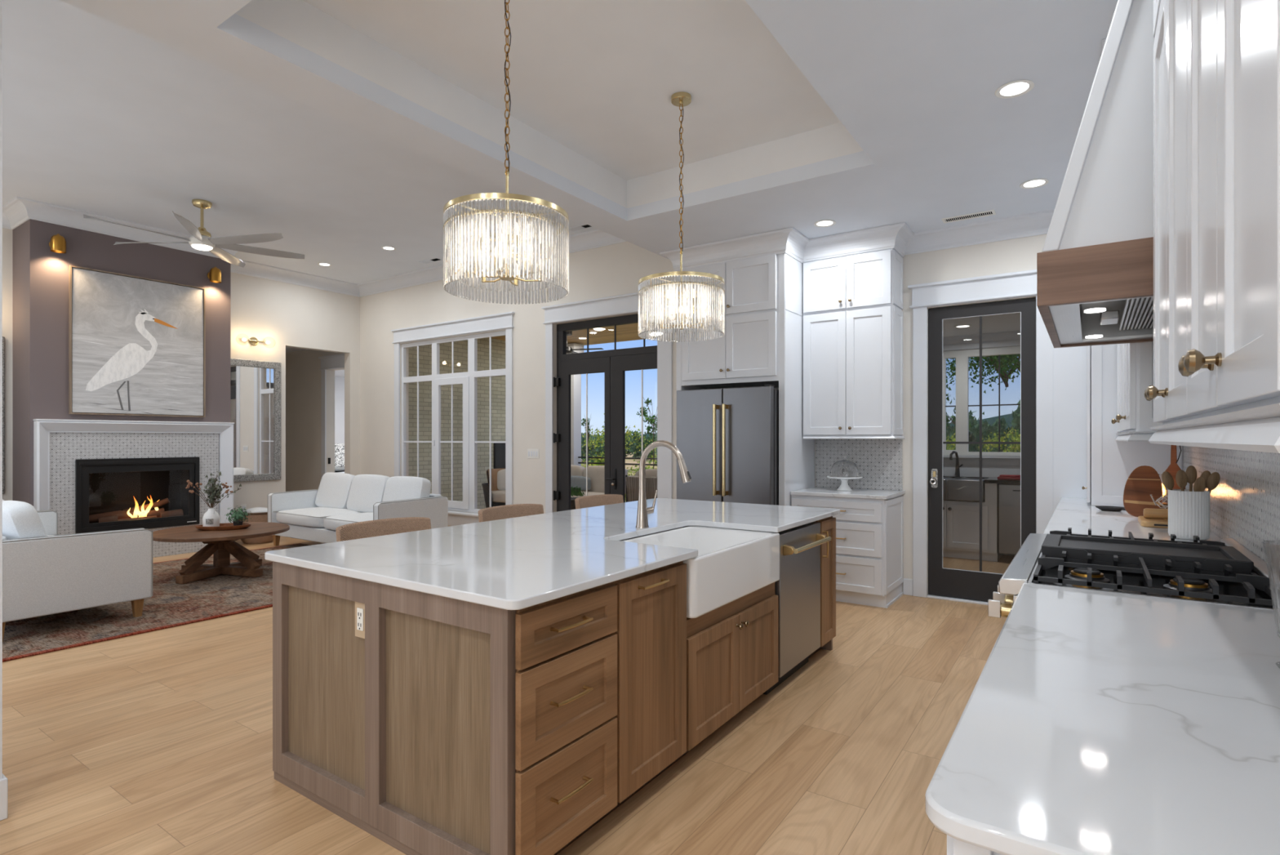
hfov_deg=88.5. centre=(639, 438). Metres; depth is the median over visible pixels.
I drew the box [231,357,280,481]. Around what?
wall mirror
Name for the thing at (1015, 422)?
tree
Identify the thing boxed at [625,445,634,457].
tree
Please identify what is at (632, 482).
armchair
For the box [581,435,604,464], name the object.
tree
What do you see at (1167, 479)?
wooden spoon
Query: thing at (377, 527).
counter stool
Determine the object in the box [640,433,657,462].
tree
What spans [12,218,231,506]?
wall
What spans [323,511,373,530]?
seat cushion
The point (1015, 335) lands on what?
trim
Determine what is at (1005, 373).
shade tree
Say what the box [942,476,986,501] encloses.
sink
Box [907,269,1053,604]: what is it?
door
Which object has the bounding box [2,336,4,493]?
wall mirror
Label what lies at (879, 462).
tile backsplash
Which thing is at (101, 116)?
ceiling
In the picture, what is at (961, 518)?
sink cabinet
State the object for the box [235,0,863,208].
ceiling
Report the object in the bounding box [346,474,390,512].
cushion
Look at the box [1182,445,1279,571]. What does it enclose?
tile backsplash
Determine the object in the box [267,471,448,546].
loveseat
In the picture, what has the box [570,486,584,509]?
potted plant
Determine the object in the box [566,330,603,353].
fan
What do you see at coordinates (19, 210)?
trim
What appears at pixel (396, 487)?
cushion
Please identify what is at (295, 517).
seat cushion
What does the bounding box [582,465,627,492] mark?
cushion
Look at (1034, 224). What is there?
trim
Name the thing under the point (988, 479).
countertop
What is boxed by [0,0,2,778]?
wall partition
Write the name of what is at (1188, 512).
utensil crock
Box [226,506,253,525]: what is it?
potted plant
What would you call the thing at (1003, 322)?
ceiling
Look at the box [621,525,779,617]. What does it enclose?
farmhouse sink
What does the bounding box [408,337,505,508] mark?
wall
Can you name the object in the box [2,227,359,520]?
wall
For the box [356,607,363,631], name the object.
socket
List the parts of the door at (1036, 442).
casing, knob, casing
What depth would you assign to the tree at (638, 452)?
115.13 m
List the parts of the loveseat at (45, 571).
leg, arm, arm, leg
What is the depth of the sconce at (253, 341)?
9.08 m
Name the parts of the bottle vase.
dried flower, dried flower, dried flower, dried flower, dried flower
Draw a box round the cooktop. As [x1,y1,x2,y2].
[1027,551,1279,609]
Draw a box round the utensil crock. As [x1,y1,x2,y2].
[1168,488,1209,540]
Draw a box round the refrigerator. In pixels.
[676,384,778,505]
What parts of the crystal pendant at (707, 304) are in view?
crystal rod, crystal rod, crystal rod, crystal rod, crystal rod, crystal rod, crystal rod, crystal rod, crystal rod, crystal rod, crystal rod, crystal rod, crystal rod, crystal rod, crystal rod, crystal rod, crystal rod, crystal rod, crystal rod, crystal rod, crystal rod, crystal rod, crystal rod, crystal rod, crystal rod, crystal rod, stem, chain, cord, crystal rod, crystal rod, crystal rod, crystal rod, crystal rod, crystal rod, crystal rod, crystal rod, crystal rod, crystal rod, crystal rod, crystal rod, crystal rod, crystal rod, crystal rod, crystal rod, crystal rod, crystal rod, crystal rod, crystal rod, crystal rod, crystal rod, crystal rod, crystal rod, crystal rod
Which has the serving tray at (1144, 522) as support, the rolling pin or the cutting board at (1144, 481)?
the rolling pin
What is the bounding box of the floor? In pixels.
[0,508,1015,854]
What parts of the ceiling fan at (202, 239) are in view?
fan blade, fan blade, fan blade, fan blade, fan blade, fan blade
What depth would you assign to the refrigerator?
5.74 m
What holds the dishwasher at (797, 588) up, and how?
on the floor
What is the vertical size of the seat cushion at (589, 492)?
0.204 m
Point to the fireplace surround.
(57, 443)
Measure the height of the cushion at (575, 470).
0.504 m
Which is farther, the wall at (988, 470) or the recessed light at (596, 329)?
the recessed light at (596, 329)
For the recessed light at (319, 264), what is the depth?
9.07 m
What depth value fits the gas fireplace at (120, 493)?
7.63 m
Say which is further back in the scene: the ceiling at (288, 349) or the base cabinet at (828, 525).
the ceiling at (288, 349)
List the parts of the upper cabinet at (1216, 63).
knob, door, knob, door, door, knob, knob, door, light rail, door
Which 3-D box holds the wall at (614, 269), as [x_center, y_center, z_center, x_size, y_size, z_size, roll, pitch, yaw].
[-2.248,-0.580,9.014,14.900,3.900,0.150,0,0,34]
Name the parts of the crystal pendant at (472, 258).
crystal rod, crystal rod, crystal rod, crystal rod, crystal rod, crystal rod, crystal rod, crystal rod, crystal rod, crystal rod, crystal rod, crystal rod, crystal rod, crystal rod, crystal rod, crystal rod, crystal rod, crystal rod, crystal rod, crystal rod, crystal rod, crystal rod, crystal rod, crystal rod, crystal rod, crystal rod, crystal rod, crystal rod, crystal rod, crystal rod, candle arm, crystal rod, crystal rod, candle arm, crystal rod, crystal rod, crystal rod, crystal rod, crystal rod, crystal rod, crystal rod, crystal rod, stem, chain, cord, crystal rod, crystal rod, crystal rod, candle arm, crystal rod, crystal rod, crystal rod, crystal rod, crystal rod, crystal rod, crystal rod, crystal rod, candle arm, crystal rod, crystal rod, crystal rod, crystal rod, crystal rod, crystal rod, crystal rod, crystal rod, crystal rod, crystal rod, crystal rod, crystal rod, crystal rod, crystal rod, crystal rod, crystal rod, crystal rod, crystal rod, crystal rod, crystal rod, crystal rod, crystal rod, crystal rod, crystal rod, crystal rod, crystal rod, crystal rod, crystal rod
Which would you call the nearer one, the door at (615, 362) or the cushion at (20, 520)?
the cushion at (20, 520)
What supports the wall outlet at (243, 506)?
attached to the wall at (291, 315)
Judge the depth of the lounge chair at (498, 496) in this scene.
11.72 m
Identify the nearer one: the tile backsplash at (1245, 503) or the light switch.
the tile backsplash at (1245, 503)
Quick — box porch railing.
[577,456,657,496]
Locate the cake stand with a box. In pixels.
[826,475,862,490]
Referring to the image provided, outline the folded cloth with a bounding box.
[997,474,1020,479]
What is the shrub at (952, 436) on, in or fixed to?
on the ground
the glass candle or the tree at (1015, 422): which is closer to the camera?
the glass candle
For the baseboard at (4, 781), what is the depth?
2.36 m
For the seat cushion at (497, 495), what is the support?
on the lounge chair at (498, 496)
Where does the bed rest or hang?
on the floor
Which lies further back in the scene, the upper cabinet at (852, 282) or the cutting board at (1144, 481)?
the upper cabinet at (852, 282)
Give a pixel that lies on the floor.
(157, 742)
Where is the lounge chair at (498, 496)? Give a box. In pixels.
[481,468,505,507]
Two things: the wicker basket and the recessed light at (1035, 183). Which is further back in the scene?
the wicker basket
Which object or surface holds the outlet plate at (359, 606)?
attached to the island end panel at (393, 708)
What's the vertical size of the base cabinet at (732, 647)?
0.620 m
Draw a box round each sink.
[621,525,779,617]
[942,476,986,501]
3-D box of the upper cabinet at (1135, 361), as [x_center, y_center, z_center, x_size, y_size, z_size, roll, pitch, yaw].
[2.748,-0.873,3.543,0.446,1.771,1.872,0,0,34]
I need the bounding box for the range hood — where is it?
[1036,0,1155,347]
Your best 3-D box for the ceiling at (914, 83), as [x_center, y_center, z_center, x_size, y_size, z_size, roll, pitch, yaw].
[-0.327,-1.810,2.097,3.910,0.100,9.090,0,0,34]
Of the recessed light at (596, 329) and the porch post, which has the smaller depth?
the recessed light at (596, 329)
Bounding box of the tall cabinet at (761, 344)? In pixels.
[659,226,814,506]
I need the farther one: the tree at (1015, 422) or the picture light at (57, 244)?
the tree at (1015, 422)
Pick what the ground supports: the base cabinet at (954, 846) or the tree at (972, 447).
the tree at (972, 447)
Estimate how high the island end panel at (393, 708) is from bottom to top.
0.884 m
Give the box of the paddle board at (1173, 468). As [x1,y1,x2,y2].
[1164,444,1185,488]
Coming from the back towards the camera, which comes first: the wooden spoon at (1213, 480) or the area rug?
the area rug
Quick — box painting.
[68,265,205,417]
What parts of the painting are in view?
heron leg, heron leg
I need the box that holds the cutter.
[1150,493,1168,508]
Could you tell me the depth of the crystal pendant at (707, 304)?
3.82 m
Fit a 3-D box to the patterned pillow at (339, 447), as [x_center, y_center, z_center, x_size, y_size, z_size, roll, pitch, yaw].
[-6.080,0.352,13.453,0.295,0.504,0.572,0,0,34]
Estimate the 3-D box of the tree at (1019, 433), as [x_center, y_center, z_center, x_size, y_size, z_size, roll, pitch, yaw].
[50.154,-0.103,83.818,6.424,8.052,6.667,0,0,19]
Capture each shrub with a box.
[581,413,653,500]
[635,443,657,471]
[643,409,657,457]
[946,433,955,449]
[977,427,1020,452]
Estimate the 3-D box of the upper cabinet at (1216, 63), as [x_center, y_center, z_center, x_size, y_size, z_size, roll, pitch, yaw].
[1.118,-0.873,1.164,0.446,1.771,1.755,0,0,34]
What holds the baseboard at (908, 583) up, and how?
attached to the wall at (614, 269)
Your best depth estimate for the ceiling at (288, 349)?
11.33 m
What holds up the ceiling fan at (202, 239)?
hanging from the ceiling at (101, 116)
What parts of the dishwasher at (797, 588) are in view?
kick plate, door panel, bar handle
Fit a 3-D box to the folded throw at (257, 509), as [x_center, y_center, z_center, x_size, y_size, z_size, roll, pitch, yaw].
[-5.062,1.003,8.719,0.310,0.186,0.348,0,0,34]
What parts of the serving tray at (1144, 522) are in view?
slot handle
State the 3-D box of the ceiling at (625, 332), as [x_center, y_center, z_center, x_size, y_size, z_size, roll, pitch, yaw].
[-0.269,-2.050,10.574,7.500,0.120,4.660,0,0,34]
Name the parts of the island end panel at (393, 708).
field panel, field panel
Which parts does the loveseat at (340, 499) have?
leg, arm, arm, frame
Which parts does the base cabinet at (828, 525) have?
bar pull, door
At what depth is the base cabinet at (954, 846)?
0.81 m
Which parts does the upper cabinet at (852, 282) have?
door, door, light rail, crown molding, door, door, panel, panel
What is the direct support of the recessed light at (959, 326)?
in the ceiling at (1003, 322)
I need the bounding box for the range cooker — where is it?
[987,527,1279,617]
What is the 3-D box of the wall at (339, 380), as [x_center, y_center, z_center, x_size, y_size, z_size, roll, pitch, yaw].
[-7.169,-0.130,14.879,0.150,3.000,3.960,0,0,34]
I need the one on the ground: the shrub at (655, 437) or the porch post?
the shrub at (655, 437)
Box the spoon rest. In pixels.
[1095,505,1125,511]
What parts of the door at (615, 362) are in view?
casing, frame, casing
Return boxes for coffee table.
[152,521,289,583]
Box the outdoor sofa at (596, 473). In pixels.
[570,464,627,497]
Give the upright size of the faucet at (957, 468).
0.309 m
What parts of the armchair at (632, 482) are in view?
frame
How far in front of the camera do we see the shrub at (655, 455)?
15.60 m
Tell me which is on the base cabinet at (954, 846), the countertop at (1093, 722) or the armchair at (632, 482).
the countertop at (1093, 722)
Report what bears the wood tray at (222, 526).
on the coffee table
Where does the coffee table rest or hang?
on the area rug
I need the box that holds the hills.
[581,413,1017,451]
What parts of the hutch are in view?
door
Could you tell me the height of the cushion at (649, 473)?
0.504 m
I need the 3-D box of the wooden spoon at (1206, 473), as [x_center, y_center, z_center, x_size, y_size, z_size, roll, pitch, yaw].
[2.557,0.283,2.996,0.073,0.277,0.017,0,0,23]
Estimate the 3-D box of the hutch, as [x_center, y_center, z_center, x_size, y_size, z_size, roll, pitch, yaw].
[3.433,-0.583,4.612,0.548,2.074,0.646,0,0,34]
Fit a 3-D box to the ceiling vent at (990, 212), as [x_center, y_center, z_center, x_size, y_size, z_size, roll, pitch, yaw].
[2.599,-1.757,5.202,0.375,0.006,0.120,0,0,34]
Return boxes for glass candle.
[1158,473,1168,508]
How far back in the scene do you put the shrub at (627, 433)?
16.89 m
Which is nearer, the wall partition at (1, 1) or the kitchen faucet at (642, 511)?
the wall partition at (1, 1)
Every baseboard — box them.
[0,773,8,820]
[902,578,912,595]
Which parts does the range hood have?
edge trim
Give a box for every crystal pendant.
[443,0,568,304]
[638,91,724,342]
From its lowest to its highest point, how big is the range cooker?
0.970 m
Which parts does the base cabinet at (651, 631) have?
bar pull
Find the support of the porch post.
on the floor
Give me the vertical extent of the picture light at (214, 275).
0.183 m
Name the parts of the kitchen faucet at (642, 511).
lever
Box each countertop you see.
[264,497,839,609]
[790,486,905,499]
[924,582,1279,854]
[942,475,1020,484]
[1043,497,1221,542]
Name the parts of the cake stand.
plate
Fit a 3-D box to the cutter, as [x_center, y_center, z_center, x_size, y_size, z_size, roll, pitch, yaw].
[2.761,0.334,3.472,0.129,0.082,0.037,0,0,15]
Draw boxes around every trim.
[2,195,626,297]
[904,208,1054,254]
[942,330,1020,345]
[1053,346,1086,512]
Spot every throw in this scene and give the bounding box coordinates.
[242,506,267,512]
[334,466,344,471]
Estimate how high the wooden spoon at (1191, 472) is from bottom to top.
0.298 m
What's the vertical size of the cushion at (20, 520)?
0.490 m
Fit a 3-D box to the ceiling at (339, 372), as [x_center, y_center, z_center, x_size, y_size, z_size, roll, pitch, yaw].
[-5.410,-1.480,13.643,4.450,0.100,3.910,0,0,34]
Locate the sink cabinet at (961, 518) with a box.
[942,483,1003,561]
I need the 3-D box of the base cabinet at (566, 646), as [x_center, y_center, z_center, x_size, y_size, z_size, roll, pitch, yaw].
[-0.585,0.928,2.345,0.984,0.884,0.476,0,0,34]
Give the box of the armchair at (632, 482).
[625,469,657,502]
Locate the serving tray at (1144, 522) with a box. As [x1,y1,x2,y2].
[1137,515,1168,528]
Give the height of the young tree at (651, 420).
4.832 m
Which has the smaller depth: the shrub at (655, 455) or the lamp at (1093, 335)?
the lamp at (1093, 335)
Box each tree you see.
[581,415,591,466]
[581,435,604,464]
[582,432,635,462]
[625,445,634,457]
[630,430,657,457]
[636,397,657,469]
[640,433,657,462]
[946,353,1020,393]
[946,356,984,447]
[946,406,955,448]
[946,409,995,452]
[973,417,998,452]
[986,415,1019,452]
[1004,413,1020,452]
[1007,400,1020,436]
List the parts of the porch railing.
rail, rail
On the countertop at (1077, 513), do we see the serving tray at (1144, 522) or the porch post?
the serving tray at (1144, 522)
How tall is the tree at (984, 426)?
7.617 m
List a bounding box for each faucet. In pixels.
[635,440,691,528]
[949,450,963,475]
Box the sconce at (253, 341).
[236,333,275,346]
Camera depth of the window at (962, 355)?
8.02 m
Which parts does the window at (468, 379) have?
casing, casement sash, sill, casing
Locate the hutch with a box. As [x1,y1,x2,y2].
[1081,343,1182,506]
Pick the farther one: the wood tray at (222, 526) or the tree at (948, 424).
the tree at (948, 424)
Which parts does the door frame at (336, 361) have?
casing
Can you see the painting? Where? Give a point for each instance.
(137, 344)
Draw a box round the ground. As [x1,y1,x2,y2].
[581,449,657,502]
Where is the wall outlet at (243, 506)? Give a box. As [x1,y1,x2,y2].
[240,503,246,510]
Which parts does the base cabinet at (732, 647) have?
door, knob, knob, door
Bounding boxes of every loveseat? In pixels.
[2,499,152,641]
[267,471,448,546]
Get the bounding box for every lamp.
[1084,307,1106,312]
[1085,334,1102,337]
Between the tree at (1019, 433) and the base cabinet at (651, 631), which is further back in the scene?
the tree at (1019, 433)
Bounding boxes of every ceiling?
[2,0,597,284]
[61,0,1118,258]
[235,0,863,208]
[285,346,306,352]
[334,369,344,377]
[488,322,643,345]
[942,312,1020,337]
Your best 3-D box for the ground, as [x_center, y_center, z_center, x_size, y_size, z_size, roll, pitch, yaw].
[110.471,3.920,178.875,500.000,0.100,500.000,0,0,34]
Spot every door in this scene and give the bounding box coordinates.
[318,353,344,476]
[541,287,672,513]
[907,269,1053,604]
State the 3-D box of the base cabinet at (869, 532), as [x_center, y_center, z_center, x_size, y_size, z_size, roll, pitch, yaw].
[1.802,0.928,5.732,0.796,0.884,0.675,0,0,34]
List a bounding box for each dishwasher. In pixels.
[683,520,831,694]
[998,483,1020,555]
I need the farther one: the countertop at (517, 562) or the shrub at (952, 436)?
the shrub at (952, 436)
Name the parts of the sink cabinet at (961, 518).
door, door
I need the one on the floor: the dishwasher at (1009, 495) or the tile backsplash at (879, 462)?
the dishwasher at (1009, 495)
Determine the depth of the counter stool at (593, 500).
4.83 m
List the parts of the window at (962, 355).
sill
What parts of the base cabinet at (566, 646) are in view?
drawer, drawer, drawer, bar pull, bar pull, bar pull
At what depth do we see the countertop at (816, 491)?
5.59 m
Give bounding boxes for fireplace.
[75,457,199,533]
[493,442,505,468]
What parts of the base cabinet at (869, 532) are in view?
drawer, drawer, drawer, panel, shoe molding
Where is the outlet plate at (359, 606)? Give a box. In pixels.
[355,601,364,638]
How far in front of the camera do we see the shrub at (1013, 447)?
13.48 m
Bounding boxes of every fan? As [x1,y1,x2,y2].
[83,199,304,266]
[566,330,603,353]
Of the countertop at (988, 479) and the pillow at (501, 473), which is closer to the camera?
the countertop at (988, 479)
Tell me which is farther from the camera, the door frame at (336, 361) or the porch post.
the porch post
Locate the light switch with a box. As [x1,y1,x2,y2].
[527,448,538,458]
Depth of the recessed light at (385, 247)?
8.32 m
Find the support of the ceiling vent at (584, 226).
in the ceiling at (101, 116)
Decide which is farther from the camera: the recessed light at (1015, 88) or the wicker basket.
the wicker basket
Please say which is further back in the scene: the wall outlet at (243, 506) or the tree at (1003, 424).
the tree at (1003, 424)
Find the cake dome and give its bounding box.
[831,454,857,477]
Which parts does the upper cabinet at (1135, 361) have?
crown molding, knob, door, knob, door, door, door, light rail, panel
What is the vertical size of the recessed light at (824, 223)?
0.006 m
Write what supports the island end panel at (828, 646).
on the floor
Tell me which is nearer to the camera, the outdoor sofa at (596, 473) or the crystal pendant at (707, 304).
the crystal pendant at (707, 304)
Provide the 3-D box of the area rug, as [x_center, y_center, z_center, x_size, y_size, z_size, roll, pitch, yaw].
[-4.316,1.363,6.049,2.960,0.011,4.000,0,0,34]
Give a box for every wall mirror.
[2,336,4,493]
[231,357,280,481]
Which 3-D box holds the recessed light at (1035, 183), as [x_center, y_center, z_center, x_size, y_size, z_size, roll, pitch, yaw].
[2.715,-1.756,4.528,0.174,0.006,0.174,0,0,34]
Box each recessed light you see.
[317,262,331,266]
[381,245,395,250]
[593,328,604,330]
[813,219,835,226]
[954,324,971,328]
[995,79,1034,97]
[1019,177,1048,188]
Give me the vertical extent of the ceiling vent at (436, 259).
0.006 m
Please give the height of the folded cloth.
0.048 m
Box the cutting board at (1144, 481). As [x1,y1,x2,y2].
[1123,465,1162,516]
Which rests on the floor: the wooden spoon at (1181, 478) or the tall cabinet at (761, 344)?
the tall cabinet at (761, 344)
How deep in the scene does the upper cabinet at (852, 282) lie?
5.68 m
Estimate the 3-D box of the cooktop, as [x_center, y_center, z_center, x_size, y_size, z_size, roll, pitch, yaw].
[1.833,0.471,2.422,0.615,0.026,1.232,0,0,34]
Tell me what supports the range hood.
attached to the wall
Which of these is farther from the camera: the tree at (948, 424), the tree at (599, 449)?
the tree at (948, 424)
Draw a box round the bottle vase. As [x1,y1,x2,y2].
[185,471,241,526]
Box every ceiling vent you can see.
[417,257,443,263]
[568,223,592,231]
[941,208,995,223]
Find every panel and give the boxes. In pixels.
[272,560,515,854]
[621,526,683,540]
[821,638,832,650]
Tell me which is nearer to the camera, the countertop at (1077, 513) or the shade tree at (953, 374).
the countertop at (1077, 513)
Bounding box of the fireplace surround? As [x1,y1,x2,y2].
[32,418,234,557]
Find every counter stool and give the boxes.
[335,516,431,542]
[478,503,543,522]
[574,493,623,508]
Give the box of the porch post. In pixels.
[566,342,583,465]
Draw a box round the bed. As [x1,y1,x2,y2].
[334,470,344,473]
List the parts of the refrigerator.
door, bar handle, bar handle, door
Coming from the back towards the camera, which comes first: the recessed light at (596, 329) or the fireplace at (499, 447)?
the fireplace at (499, 447)
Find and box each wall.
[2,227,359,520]
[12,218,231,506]
[285,233,1091,595]
[334,376,344,444]
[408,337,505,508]
[942,345,1020,555]
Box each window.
[391,311,515,525]
[942,339,1020,465]
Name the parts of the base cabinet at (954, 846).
drawer, corner post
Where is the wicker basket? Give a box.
[237,511,273,543]
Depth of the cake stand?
5.76 m
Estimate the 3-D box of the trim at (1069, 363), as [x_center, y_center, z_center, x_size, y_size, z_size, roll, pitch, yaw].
[3.324,-0.122,5.093,0.266,2.985,0.020,0,0,34]
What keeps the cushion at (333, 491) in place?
on the loveseat at (340, 499)
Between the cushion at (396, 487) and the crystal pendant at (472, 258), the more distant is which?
the cushion at (396, 487)
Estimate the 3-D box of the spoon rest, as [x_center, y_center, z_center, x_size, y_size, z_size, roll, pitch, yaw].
[3.004,0.441,4.139,0.129,0.030,0.228,0,0,-43]
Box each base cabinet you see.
[515,582,617,854]
[596,560,686,822]
[667,582,777,768]
[791,494,903,608]
[808,515,835,658]
[946,835,1002,854]
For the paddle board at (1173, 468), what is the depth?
3.92 m
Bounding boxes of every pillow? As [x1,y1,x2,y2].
[334,443,344,466]
[497,468,505,489]
[570,475,591,490]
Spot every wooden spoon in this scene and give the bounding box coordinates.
[1161,471,1173,489]
[1175,469,1187,490]
[1185,465,1196,491]
[1193,476,1205,491]
[1200,470,1211,488]
[1206,471,1220,493]
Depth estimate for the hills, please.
257.49 m
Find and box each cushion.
[2,500,47,539]
[275,506,361,527]
[315,471,355,508]
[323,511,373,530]
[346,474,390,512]
[382,475,431,502]
[491,489,505,502]
[570,464,585,491]
[570,490,604,497]
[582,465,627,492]
[635,469,657,476]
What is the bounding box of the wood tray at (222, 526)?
[195,522,251,530]
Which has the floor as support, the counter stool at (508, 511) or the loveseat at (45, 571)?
the counter stool at (508, 511)
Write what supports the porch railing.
on the floor
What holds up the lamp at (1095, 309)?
on the range hood
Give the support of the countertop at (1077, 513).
on the base cabinet
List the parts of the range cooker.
control knob, control knob, control panel, burner, burner, vent trim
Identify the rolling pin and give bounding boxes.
[1142,507,1168,519]
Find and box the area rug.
[2,543,310,662]
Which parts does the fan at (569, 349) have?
motor, fan blade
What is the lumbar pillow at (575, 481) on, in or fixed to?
on the outdoor sofa at (596, 473)
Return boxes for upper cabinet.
[802,222,914,439]
[1101,38,1162,441]
[1144,0,1279,453]
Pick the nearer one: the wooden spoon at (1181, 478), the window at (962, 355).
the wooden spoon at (1181, 478)
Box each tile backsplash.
[815,439,902,490]
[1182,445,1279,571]
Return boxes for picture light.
[48,233,66,253]
[207,266,221,283]
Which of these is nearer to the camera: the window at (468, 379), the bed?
the window at (468, 379)
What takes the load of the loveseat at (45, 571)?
on the area rug
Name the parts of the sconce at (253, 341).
arm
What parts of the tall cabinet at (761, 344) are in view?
panel, door, door, crown molding, door, door, panel, panel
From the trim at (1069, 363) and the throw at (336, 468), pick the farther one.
the throw at (336, 468)
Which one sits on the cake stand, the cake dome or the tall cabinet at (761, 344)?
the cake dome
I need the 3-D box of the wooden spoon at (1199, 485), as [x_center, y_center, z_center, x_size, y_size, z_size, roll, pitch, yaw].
[2.515,0.296,2.970,0.027,0.250,0.060,0,0,-21]

